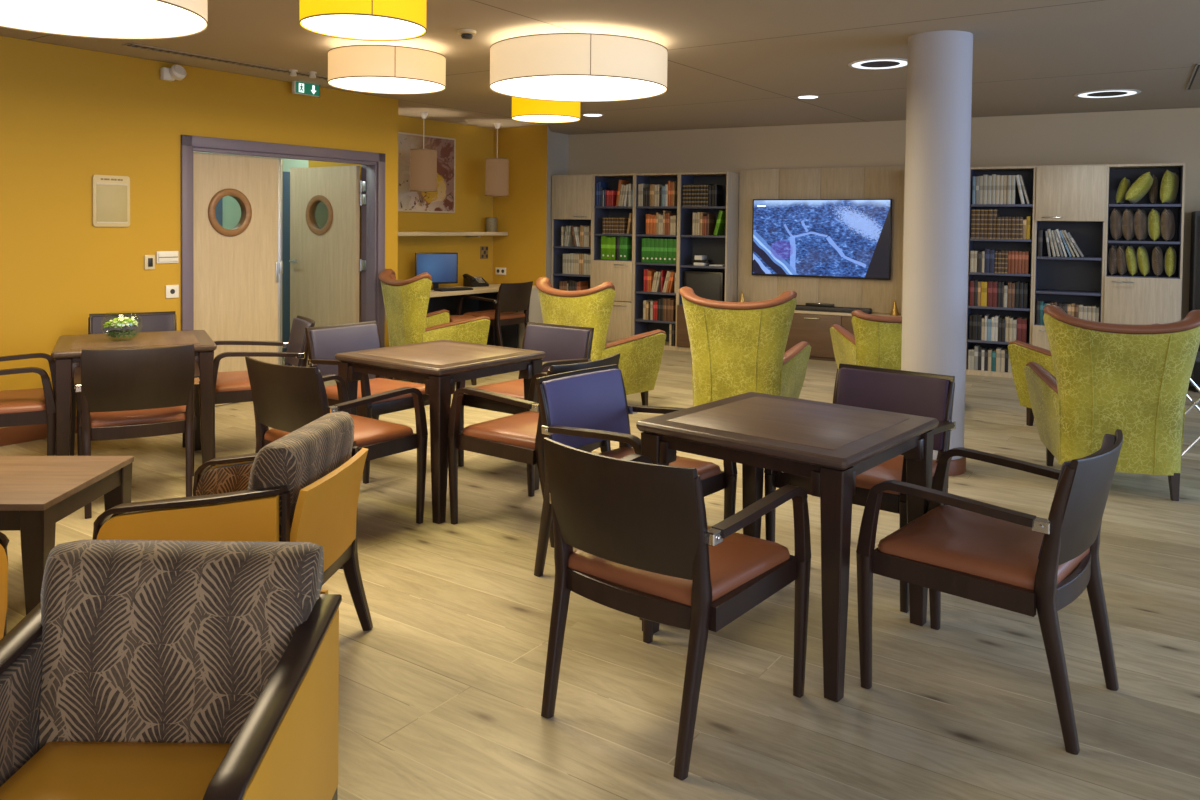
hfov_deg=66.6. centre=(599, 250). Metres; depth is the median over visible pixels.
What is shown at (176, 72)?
sensor
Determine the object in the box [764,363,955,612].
dining chair
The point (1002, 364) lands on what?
book
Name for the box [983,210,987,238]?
book
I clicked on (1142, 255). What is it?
cushion
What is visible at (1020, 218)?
book
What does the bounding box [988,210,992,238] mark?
book
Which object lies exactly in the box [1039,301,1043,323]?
book
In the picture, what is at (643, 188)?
book
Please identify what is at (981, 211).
book
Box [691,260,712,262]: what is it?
player
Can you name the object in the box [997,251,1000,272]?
book
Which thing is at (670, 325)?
book
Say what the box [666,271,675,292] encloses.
book
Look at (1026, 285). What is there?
book
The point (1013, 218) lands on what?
book
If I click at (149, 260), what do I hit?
light switch
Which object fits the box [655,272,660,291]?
book
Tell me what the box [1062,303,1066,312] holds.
book
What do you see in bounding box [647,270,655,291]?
book
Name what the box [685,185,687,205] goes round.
book
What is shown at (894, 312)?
ornament
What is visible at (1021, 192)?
book
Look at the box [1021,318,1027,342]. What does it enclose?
book
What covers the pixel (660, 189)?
book
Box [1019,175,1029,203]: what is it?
book
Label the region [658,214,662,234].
book
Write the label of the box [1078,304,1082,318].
book
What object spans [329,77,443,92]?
diffuser
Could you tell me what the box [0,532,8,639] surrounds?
lounge armchair
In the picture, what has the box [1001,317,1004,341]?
book
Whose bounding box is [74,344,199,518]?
dining chair
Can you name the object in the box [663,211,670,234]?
book
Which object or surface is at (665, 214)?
book
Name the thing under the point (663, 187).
book
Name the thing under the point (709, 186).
book
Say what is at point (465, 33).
smoke detector
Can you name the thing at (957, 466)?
column base
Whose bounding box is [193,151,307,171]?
wall
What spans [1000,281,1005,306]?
book
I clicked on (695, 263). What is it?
flat box
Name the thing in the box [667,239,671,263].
binder
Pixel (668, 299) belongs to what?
book
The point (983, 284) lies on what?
book
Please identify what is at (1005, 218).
book
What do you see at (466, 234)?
wall shelf
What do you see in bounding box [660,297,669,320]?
book
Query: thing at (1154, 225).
cushion
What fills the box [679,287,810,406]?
armchair
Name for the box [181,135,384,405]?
door
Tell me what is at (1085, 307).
book
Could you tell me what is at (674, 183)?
book
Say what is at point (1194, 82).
ceiling vent
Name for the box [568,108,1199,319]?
wall
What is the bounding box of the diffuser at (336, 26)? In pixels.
[301,15,424,38]
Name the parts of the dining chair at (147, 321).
leg, backrest, leg, leg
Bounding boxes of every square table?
[51,330,216,473]
[335,340,545,523]
[636,392,938,701]
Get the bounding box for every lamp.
[0,0,207,39]
[299,0,426,40]
[328,45,445,93]
[410,112,436,191]
[485,123,508,195]
[490,33,667,101]
[511,97,579,122]
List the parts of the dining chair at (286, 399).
leg, backrest, leg, armrest, seat, seat frame, armrest, leg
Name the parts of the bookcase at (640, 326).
shelf, shelf, shelf, shelf, shelf, panel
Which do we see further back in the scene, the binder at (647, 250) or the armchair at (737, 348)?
the binder at (647, 250)
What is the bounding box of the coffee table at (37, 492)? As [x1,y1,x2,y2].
[0,456,133,614]
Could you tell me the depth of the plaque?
6.28 m
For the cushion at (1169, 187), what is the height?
0.308 m
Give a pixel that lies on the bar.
(798, 307)
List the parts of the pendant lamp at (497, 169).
lamp shade, cord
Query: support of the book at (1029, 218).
on the bookcase at (1028, 173)
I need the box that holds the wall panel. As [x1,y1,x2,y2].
[737,166,904,313]
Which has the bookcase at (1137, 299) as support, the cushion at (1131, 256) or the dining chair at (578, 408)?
the cushion at (1131, 256)
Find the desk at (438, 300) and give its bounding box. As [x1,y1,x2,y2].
[427,283,532,347]
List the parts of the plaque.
rail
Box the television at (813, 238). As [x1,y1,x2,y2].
[752,199,892,279]
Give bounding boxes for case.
[684,270,724,300]
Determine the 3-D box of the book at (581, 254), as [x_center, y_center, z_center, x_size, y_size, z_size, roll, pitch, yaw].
[-0.182,0.166,11.201,0.029,0.253,0.171,1,2,28]
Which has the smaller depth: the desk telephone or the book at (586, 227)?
the desk telephone
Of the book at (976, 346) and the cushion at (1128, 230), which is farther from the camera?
the book at (976, 346)
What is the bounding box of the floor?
[0,350,1199,799]
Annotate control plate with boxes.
[480,246,487,258]
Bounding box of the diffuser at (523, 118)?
[513,115,578,121]
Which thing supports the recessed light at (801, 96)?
in the ceiling
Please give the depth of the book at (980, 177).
8.97 m
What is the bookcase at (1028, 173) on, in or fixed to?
on the floor
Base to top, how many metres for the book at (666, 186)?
0.252 m
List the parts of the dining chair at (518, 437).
leg, armrest, seat, seat frame, leg, armrest, leg, backrest, leg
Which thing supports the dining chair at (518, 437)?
on the floor
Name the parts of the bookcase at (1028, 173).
shelf, shelf, shelf, shelf, shelf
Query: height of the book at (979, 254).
0.203 m
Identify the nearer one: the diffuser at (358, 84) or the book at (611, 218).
the diffuser at (358, 84)
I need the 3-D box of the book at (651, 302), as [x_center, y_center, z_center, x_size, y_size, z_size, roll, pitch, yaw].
[0.641,0.702,10.772,0.032,0.222,0.174,1,2,28]
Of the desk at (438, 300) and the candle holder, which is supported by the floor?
the desk at (438, 300)
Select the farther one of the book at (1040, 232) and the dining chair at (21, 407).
the book at (1040, 232)
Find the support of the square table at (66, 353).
on the floor
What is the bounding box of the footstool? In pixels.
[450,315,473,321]
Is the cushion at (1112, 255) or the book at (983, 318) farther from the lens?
the book at (983, 318)
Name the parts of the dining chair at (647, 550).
leg, backrest, armrest, leg, seat, seat frame, leg, armrest, leg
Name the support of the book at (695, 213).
on the bookcase at (722, 249)
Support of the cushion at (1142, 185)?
on the bookcase at (1137, 299)
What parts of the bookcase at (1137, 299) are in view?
shelf, door, panel, shelf, shelf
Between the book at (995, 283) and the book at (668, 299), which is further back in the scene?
the book at (668, 299)
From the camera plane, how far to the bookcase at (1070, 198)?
8.69 m
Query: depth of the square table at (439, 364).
4.60 m
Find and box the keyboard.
[434,287,472,291]
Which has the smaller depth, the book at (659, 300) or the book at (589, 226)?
the book at (659, 300)
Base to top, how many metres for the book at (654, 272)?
0.232 m
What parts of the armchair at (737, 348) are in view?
arm, arm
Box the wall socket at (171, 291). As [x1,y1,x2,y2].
[165,285,178,297]
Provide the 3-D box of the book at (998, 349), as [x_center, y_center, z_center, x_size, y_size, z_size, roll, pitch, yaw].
[3.935,1.072,9.005,0.039,0.224,0.188,1,2,28]
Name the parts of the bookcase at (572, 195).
shelf, door, shelf, panel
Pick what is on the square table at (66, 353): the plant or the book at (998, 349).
the plant
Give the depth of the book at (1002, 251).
8.89 m
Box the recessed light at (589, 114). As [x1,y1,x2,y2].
[582,113,602,116]
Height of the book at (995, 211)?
0.287 m
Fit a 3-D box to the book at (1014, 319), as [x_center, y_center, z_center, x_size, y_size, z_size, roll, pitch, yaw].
[4.070,0.780,8.948,0.034,0.218,0.222,1,2,28]
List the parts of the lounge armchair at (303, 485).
panel, arm rail, panel, panel, arm rail, panel, post, panel, seat rail, post, leg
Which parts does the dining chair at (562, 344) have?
armrest, leg, seat frame, seat, leg, backrest, armrest, leg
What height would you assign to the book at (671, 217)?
0.216 m
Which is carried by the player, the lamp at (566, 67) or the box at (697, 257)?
the box at (697, 257)
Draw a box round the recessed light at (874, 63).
[848,58,906,68]
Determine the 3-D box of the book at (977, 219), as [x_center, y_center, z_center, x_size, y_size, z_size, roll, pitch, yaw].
[3.759,-0.262,9.068,0.039,0.283,0.182,1,2,28]
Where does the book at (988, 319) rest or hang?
on the bookcase at (1028, 173)
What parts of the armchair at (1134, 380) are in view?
arm, leg, leg, arm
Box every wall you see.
[0,36,398,427]
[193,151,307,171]
[398,115,493,286]
[492,125,546,285]
[546,125,568,281]
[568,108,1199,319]
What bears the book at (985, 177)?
on the bookcase at (1028, 173)
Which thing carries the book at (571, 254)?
on the bookcase at (572, 195)
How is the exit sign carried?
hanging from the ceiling
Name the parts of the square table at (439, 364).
leg, leg, leg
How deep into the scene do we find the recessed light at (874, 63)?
6.30 m
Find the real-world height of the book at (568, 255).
0.248 m
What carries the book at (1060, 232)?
on the bookcase at (1070, 198)
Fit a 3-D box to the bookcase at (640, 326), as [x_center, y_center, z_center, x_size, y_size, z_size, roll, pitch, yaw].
[0.735,0.120,10.793,0.569,2.048,0.385,1,2,28]
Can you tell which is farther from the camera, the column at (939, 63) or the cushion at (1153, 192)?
the cushion at (1153, 192)
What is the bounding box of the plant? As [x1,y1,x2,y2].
[103,317,137,337]
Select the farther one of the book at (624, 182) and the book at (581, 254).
the book at (581, 254)
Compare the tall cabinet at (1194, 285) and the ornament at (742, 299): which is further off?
the ornament at (742, 299)
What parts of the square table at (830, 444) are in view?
leg, leg, leg, leg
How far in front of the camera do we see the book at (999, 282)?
8.91 m
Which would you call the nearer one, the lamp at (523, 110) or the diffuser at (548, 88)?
the diffuser at (548, 88)
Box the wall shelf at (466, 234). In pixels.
[398,232,507,236]
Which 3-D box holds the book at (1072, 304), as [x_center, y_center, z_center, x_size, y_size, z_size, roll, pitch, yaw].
[4.504,0.606,8.695,0.032,0.212,0.178,1,2,28]
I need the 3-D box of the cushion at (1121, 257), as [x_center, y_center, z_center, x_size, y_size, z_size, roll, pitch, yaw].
[4.878,0.091,8.531,0.102,0.280,0.276,1,2,28]
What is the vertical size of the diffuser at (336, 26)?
0.006 m
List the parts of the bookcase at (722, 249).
door, shelf, shelf, shelf, panel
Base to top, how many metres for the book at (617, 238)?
0.274 m
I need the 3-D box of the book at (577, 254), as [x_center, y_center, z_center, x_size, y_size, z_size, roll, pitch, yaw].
[-0.232,0.168,11.225,0.027,0.246,0.176,1,2,28]
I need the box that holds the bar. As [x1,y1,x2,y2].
[795,304,871,313]
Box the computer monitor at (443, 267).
[415,253,457,289]
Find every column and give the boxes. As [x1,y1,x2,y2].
[901,30,972,459]
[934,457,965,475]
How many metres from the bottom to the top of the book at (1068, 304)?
0.202 m
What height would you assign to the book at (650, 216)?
0.230 m
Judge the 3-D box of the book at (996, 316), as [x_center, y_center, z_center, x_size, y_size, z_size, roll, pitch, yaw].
[3.922,0.764,9.015,0.028,0.243,0.201,1,2,28]
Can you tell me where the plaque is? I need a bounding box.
[92,175,129,226]
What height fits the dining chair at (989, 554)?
0.817 m
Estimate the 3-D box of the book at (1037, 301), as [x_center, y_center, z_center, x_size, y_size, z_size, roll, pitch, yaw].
[4.242,0.593,8.837,0.031,0.224,0.191,1,2,28]
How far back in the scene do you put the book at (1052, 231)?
8.67 m
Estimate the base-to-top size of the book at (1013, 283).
0.237 m
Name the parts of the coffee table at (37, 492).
leg, leg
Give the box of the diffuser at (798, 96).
[798,96,815,97]
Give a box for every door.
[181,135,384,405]
[215,172,289,351]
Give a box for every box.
[694,262,708,265]
[695,255,706,259]
[806,303,834,306]
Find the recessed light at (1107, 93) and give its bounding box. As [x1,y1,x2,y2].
[1074,89,1140,97]
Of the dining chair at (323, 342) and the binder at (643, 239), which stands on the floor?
the dining chair at (323, 342)
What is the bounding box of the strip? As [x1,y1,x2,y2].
[156,251,178,263]
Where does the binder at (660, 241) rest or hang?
on the bookcase at (640, 326)
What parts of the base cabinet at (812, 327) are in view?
door, door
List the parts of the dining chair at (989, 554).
leg, leg, armrest, seat frame, seat, armrest, leg, backrest, leg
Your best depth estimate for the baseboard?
5.86 m
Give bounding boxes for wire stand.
[1182,351,1199,455]
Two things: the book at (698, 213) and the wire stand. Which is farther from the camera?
the book at (698, 213)
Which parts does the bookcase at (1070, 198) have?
door, shelf, shelf, panel, door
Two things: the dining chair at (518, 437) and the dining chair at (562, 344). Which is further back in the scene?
the dining chair at (562, 344)
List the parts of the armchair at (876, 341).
arm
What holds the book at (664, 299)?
on the bookcase at (640, 326)
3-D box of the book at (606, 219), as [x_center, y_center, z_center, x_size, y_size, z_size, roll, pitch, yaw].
[0.116,-0.299,11.034,0.035,0.191,0.171,1,2,28]
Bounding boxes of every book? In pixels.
[561,227,565,245]
[562,254,564,273]
[564,281,567,289]
[565,226,568,245]
[565,254,566,273]
[566,226,573,245]
[567,254,569,273]
[568,280,573,290]
[570,253,579,273]
[571,226,579,245]
[571,280,579,290]
[573,227,578,246]
[573,253,582,273]
[574,281,578,290]
[575,227,579,246]
[575,254,576,273]
[577,254,578,273]
[578,281,587,289]
[579,254,580,274]
[580,225,582,246]
[581,254,582,274]
[582,226,587,246]
[583,254,586,274]
[584,227,585,246]
[586,227,587,246]
[586,254,590,274]
[588,255,590,274]
[589,226,590,246]
[596,183,597,205]
[598,182,607,205]
[600,187,608,205]
[602,218,604,233]
[604,189,606,205]
[605,218,607,233]
[606,190,610,205]
[608,218,610,233]
[609,191,610,205]
[611,190,617,205]
[611,218,612,233]
[613,218,615,233]
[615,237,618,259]
[616,180,628,205]
[616,218,618,233]
[618,184,623,205]
[619,218,621,233]
[620,185,625,205]
[621,218,628,233]
[623,184,627,205]
[627,213,632,233]
[628,184,632,205]
[631,190,632,205]
[638,184,640,205]
[640,184,649,205]
[643,188,644,205]
[643,269,645,291]
[643,300,651,319]
[645,188,647,205]
[646,214,654,233]
[646,269,653,291]
[646,301,649,319]
[647,188,649,205]
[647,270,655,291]
[648,302,649,319]
[649,215,652,233]
[649,271,656,291]
[650,184,654,205]
[650,300,656,319]
[651,272,655,291]
[652,215,655,233]
[653,271,660,291]
[653,300,657,319]
[654,185,656,205]
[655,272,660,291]
[655,301,657,319]
[656,213,662,234]
[657,185,664,205]
[657,299,660,320]
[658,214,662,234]
[659,188,661,205]
[660,215,662,234]
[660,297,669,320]
[661,270,669,291]
[662,186,664,205]
[662,270,673,291]
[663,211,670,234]
[663,298,666,320]
[664,271,672,292]
[665,185,667,205]
[665,214,666,234]
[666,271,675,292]
[667,213,674,234]
[667,298,675,320]
[668,181,674,205]
[669,272,675,292]
[669,324,672,345]
[670,182,672,205]
[670,216,672,234]
[670,299,675,320]
[671,324,675,345]
[673,182,677,205]
[673,216,676,234]
[682,184,685,205]
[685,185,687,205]
[688,185,690,205]
[691,185,693,205]
[692,213,694,234]
[693,184,696,205]
[695,213,696,234]
[696,185,699,205]
[697,212,699,234]
[699,184,702,205]
[699,212,708,234]
[702,184,705,205]
[704,216,706,234]
[706,184,711,205]
[707,214,714,234]
[708,185,710,205]
[711,185,713,205]
[713,210,725,234]
[714,185,722,205]
[968,314,972,339]
[968,348,971,369]
[969,280,973,305]
[970,250,973,271]
[971,210,975,237]
[971,347,973,369]
[972,176,975,203]
[972,314,978,339]
[974,251,977,271]
[974,279,979,305]
[974,344,979,369]
[975,176,978,203]
[975,210,979,237]
[977,251,981,271]
[977,281,981,305]
[977,315,983,339]
[978,345,983,369]
[979,176,982,203]
[980,210,983,238]
[981,281,986,305]
[981,317,984,339]
[981,348,985,370]
[982,251,984,271]
[983,175,988,203]
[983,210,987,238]
[984,249,990,272]
[984,315,988,340]
[984,349,987,370]
[987,176,991,203]
[987,281,993,306]
[987,318,990,340]
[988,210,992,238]
[988,348,993,370]
[989,249,996,272]
[991,174,995,203]
[991,316,994,340]
[991,349,995,371]
[992,209,998,238]
[992,281,998,306]
[994,250,997,272]
[995,175,999,203]
[995,315,999,340]
[996,217,1000,238]
[996,347,1001,371]
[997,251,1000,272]
[997,281,1000,306]
[998,317,1002,341]
[999,175,1003,203]
[1000,217,1003,238]
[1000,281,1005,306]
[1000,349,1005,371]
[1001,250,1004,272]
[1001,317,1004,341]
[1003,175,1007,203]
[1003,285,1007,306]
[1004,217,1007,238]
[1004,250,1008,272]
[1005,316,1010,341]
[1005,349,1007,371]
[1007,175,1011,203]
[1007,281,1012,307]
[1008,217,1011,238]
[1008,251,1010,272]
[1008,351,1010,372]
[1009,317,1013,341]
[1011,175,1016,203]
[1011,217,1014,238]
[1011,251,1014,272]
[1011,282,1014,307]
[1012,318,1016,340]
[1014,251,1017,273]
[1015,175,1025,203]
[1015,217,1018,238]
[1015,281,1020,307]
[1016,317,1022,340]
[1018,251,1021,273]
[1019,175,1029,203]
[1019,217,1023,238]
[1019,282,1024,307]
[1021,251,1024,273]
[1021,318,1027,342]
[1022,219,1026,238]
[1023,283,1028,307]
[1024,251,1029,273]
[1026,216,1031,238]
[1036,299,1040,323]
[1037,230,1043,256]
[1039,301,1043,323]
[1045,231,1051,256]
[1047,229,1055,256]
[1051,230,1060,256]
[1053,230,1063,256]
[1056,229,1067,256]
[1059,230,1071,256]
[1061,230,1075,256]
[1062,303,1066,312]
[1063,230,1079,256]
[1067,232,1083,256]
[1067,303,1070,314]
[1071,303,1074,316]
[1075,303,1078,317]
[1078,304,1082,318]
[1083,305,1087,319]
[1087,305,1091,320]
[1092,305,1095,320]
[1096,307,1098,321]
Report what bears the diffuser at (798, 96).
attached to the recessed light at (801, 96)
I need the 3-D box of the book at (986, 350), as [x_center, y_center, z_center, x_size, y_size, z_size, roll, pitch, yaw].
[3.839,1.085,9.059,0.031,0.192,0.176,1,2,28]
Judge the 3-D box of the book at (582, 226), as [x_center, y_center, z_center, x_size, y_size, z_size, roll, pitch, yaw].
[-0.175,-0.172,11.185,0.025,0.249,0.170,1,2,28]
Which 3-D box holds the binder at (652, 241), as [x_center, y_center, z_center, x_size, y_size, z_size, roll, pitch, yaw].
[0.647,0.002,10.748,0.056,0.284,0.168,1,2,28]
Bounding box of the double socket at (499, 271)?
[495,267,505,274]
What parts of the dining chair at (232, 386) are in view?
leg, seat, seat frame, armrest, armrest, leg, backrest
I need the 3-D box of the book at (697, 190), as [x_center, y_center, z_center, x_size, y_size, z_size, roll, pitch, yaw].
[1.162,-0.628,10.482,0.034,0.248,0.220,1,2,28]
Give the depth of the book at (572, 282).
11.19 m
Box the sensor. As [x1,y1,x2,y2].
[160,64,185,80]
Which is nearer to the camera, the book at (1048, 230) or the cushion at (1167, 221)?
the cushion at (1167, 221)
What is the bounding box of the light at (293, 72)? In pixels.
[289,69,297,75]
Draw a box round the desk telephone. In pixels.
[463,274,488,286]
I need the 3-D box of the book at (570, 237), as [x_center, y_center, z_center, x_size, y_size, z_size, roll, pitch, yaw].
[-0.349,-0.178,11.281,0.065,0.252,0.173,1,2,28]
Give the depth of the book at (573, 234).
11.17 m
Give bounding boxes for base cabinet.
[518,286,542,348]
[785,310,900,360]
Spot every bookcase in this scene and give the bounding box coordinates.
[551,174,592,288]
[591,173,633,343]
[632,173,678,350]
[677,172,738,351]
[901,168,904,316]
[966,166,1035,377]
[1032,164,1106,349]
[1103,163,1185,324]
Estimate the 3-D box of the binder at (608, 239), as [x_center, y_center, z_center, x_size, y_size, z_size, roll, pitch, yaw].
[0.138,-0.025,11.030,0.070,0.271,0.177,1,2,28]
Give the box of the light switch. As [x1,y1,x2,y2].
[144,255,154,269]
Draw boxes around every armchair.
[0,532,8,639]
[0,540,341,799]
[92,411,372,630]
[379,269,489,384]
[535,277,665,405]
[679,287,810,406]
[830,310,901,369]
[1008,323,1157,425]
[1024,305,1199,500]
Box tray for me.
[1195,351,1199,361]
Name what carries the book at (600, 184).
on the bookcase at (618, 272)
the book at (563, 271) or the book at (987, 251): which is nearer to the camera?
the book at (987, 251)
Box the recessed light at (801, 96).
[797,95,818,98]
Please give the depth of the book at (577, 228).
11.16 m
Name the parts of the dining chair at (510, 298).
armrest, leg, seat, armrest, leg, seat frame, backrest, leg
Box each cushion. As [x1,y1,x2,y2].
[0,741,231,799]
[39,540,323,748]
[247,411,353,531]
[1108,245,1117,275]
[1110,209,1122,240]
[1116,177,1130,203]
[1117,245,1126,275]
[1122,209,1134,240]
[1125,172,1153,203]
[1125,245,1137,275]
[1134,209,1147,240]
[1137,246,1149,276]
[1148,209,1160,240]
[1149,175,1157,203]
[1152,246,1163,276]
[1160,170,1178,203]
[1160,209,1174,240]
[1165,246,1175,276]
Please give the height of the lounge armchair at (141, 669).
0.780 m
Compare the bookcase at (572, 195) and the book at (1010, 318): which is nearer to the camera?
the book at (1010, 318)
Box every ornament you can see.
[739,291,745,301]
[890,300,898,315]
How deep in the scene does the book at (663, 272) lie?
10.65 m
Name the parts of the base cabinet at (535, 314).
door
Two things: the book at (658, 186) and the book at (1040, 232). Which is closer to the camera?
the book at (1040, 232)
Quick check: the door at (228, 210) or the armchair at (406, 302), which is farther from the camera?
the door at (228, 210)
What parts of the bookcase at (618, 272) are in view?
door, shelf, shelf, shelf, drawer, panel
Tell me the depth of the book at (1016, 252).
8.83 m
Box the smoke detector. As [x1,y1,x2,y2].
[458,29,475,38]
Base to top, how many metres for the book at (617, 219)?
0.189 m
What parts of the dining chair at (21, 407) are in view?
seat, seat frame, armrest, armrest, leg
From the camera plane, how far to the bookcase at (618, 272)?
10.88 m
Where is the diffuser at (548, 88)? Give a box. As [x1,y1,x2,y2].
[491,76,665,100]
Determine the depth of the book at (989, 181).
8.93 m
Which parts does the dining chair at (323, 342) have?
leg, backrest, armrest, leg, seat, seat frame, leg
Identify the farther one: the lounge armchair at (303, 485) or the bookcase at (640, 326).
the bookcase at (640, 326)
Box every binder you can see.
[601,236,612,259]
[605,237,610,259]
[611,237,615,259]
[619,236,629,259]
[623,237,631,259]
[642,238,645,262]
[645,238,655,262]
[650,239,654,262]
[654,239,657,262]
[658,239,662,262]
[663,239,667,262]
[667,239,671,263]
[672,239,676,263]
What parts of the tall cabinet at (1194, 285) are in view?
door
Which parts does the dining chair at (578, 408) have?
leg, backrest, armrest, leg, seat, armrest, seat frame, leg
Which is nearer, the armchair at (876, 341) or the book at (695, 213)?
the armchair at (876, 341)
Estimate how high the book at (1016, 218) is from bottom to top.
0.216 m
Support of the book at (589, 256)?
on the bookcase at (572, 195)
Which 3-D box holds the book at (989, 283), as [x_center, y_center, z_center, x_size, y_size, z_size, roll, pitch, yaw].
[3.873,0.426,9.049,0.050,0.243,0.211,1,2,28]
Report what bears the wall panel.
attached to the wall at (1159, 135)
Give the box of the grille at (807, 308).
[795,306,868,312]
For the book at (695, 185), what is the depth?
10.40 m
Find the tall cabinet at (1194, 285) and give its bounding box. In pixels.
[1189,211,1199,391]
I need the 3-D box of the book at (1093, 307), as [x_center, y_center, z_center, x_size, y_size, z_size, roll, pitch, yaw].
[4.657,0.619,8.612,0.032,0.194,0.196,1,2,28]
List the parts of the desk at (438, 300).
modesty panel, panel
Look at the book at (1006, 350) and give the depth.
8.90 m
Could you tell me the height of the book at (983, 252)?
0.206 m
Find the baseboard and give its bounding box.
[0,377,386,446]
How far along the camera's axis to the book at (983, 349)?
9.00 m
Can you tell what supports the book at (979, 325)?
on the bookcase at (1028, 173)
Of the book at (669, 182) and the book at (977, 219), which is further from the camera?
the book at (669, 182)
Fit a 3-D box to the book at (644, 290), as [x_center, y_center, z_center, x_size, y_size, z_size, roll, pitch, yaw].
[0.566,0.350,10.813,0.025,0.262,0.190,1,2,28]
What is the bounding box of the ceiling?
[0,0,1199,134]
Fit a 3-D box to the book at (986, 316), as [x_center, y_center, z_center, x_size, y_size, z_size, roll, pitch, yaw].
[3.837,0.762,9.060,0.021,0.242,0.206,1,2,28]
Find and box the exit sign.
[292,81,319,96]
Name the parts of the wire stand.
frame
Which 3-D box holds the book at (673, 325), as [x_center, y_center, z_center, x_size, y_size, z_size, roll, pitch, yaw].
[0.886,0.982,10.655,0.032,0.244,0.196,1,2,28]
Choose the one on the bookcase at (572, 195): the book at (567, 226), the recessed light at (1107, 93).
the book at (567, 226)
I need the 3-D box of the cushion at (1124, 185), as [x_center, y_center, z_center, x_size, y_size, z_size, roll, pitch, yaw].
[4.913,-0.558,8.576,0.109,0.254,0.264,2,2,42]
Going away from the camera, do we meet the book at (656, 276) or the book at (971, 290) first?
the book at (971, 290)
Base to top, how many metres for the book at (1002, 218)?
0.216 m
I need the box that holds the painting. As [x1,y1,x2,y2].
[398,132,455,212]
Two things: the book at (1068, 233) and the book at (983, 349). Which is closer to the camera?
the book at (1068, 233)
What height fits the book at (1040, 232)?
0.254 m
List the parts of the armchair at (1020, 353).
leg, arm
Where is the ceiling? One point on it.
(731, 63)
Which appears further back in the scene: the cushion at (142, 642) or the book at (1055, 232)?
the book at (1055, 232)
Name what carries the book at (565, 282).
on the bookcase at (572, 195)
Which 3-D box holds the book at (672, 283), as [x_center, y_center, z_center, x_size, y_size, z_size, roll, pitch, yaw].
[0.864,0.367,10.633,0.073,0.245,0.168,1,2,28]
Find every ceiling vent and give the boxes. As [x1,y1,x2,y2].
[121,43,327,79]
[1186,64,1199,89]
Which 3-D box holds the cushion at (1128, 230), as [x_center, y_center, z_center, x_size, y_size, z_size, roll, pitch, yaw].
[4.923,-0.240,8.499,0.117,0.297,0.293,1,2,28]
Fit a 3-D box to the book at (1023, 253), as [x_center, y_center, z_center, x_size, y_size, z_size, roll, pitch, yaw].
[4.121,0.116,8.883,0.028,0.213,0.183,1,2,28]
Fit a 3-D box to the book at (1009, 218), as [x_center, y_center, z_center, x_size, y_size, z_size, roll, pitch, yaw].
[4.018,-0.222,8.940,0.029,0.216,0.180,1,2,28]
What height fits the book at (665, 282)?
0.253 m
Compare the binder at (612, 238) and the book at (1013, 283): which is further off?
the binder at (612, 238)
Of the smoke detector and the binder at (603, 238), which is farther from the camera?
the binder at (603, 238)
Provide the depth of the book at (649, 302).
10.71 m
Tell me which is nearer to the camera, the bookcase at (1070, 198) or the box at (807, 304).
the bookcase at (1070, 198)
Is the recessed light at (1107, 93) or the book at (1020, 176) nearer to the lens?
the recessed light at (1107, 93)
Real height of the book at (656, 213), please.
0.254 m
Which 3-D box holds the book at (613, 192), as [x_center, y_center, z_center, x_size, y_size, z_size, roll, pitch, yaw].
[0.182,-0.625,10.992,0.032,0.191,0.186,1,2,28]
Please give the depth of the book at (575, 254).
11.17 m
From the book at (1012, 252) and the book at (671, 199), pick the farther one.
the book at (671, 199)
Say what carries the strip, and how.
attached to the wall at (69, 116)
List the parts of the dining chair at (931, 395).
leg, armrest, leg, seat frame, seat, backrest, leg, armrest, leg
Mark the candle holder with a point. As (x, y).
(490, 222)
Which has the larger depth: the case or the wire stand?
the case
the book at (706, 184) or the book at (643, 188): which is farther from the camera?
the book at (643, 188)
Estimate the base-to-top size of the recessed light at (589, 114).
0.007 m
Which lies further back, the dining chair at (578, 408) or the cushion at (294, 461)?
the dining chair at (578, 408)
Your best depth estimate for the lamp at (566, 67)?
5.31 m
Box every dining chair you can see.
[0,353,56,455]
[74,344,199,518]
[88,311,184,447]
[212,315,314,465]
[245,356,427,523]
[305,321,429,483]
[447,353,619,547]
[456,281,532,346]
[456,322,593,466]
[534,364,737,619]
[541,438,810,779]
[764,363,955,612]
[856,429,1122,754]
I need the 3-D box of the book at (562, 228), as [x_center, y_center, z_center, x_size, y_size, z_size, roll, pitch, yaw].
[-0.421,-0.175,11.336,0.029,0.241,0.205,1,2,28]
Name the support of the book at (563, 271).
on the bookcase at (572, 195)
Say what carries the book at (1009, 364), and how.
on the bookcase at (1028, 173)
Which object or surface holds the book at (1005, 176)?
on the bookcase at (1028, 173)
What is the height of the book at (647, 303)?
0.212 m
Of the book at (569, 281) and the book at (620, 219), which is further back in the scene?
the book at (569, 281)
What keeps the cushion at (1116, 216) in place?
on the bookcase at (1137, 299)
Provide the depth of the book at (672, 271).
10.59 m
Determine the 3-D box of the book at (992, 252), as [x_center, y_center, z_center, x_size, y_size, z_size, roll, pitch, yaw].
[3.883,0.103,9.027,0.045,0.224,0.215,1,2,28]
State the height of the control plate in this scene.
0.150 m
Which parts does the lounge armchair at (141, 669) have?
panel, arm rail, arm rail, panel, panel, seat rail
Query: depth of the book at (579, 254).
11.14 m
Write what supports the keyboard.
on the desk at (438, 300)
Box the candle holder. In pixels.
[485,217,496,231]
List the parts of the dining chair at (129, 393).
armrest, leg, leg, seat frame, backrest, seat, leg, leg, armrest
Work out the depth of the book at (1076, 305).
8.59 m
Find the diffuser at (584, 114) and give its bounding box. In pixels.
[584,114,601,115]
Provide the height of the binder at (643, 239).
0.287 m
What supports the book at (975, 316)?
on the bookcase at (1028, 173)
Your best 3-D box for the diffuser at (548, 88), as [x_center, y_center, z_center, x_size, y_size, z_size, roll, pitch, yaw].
[-0.134,-1.016,5.724,1.092,0.006,1.092,1,2,0]

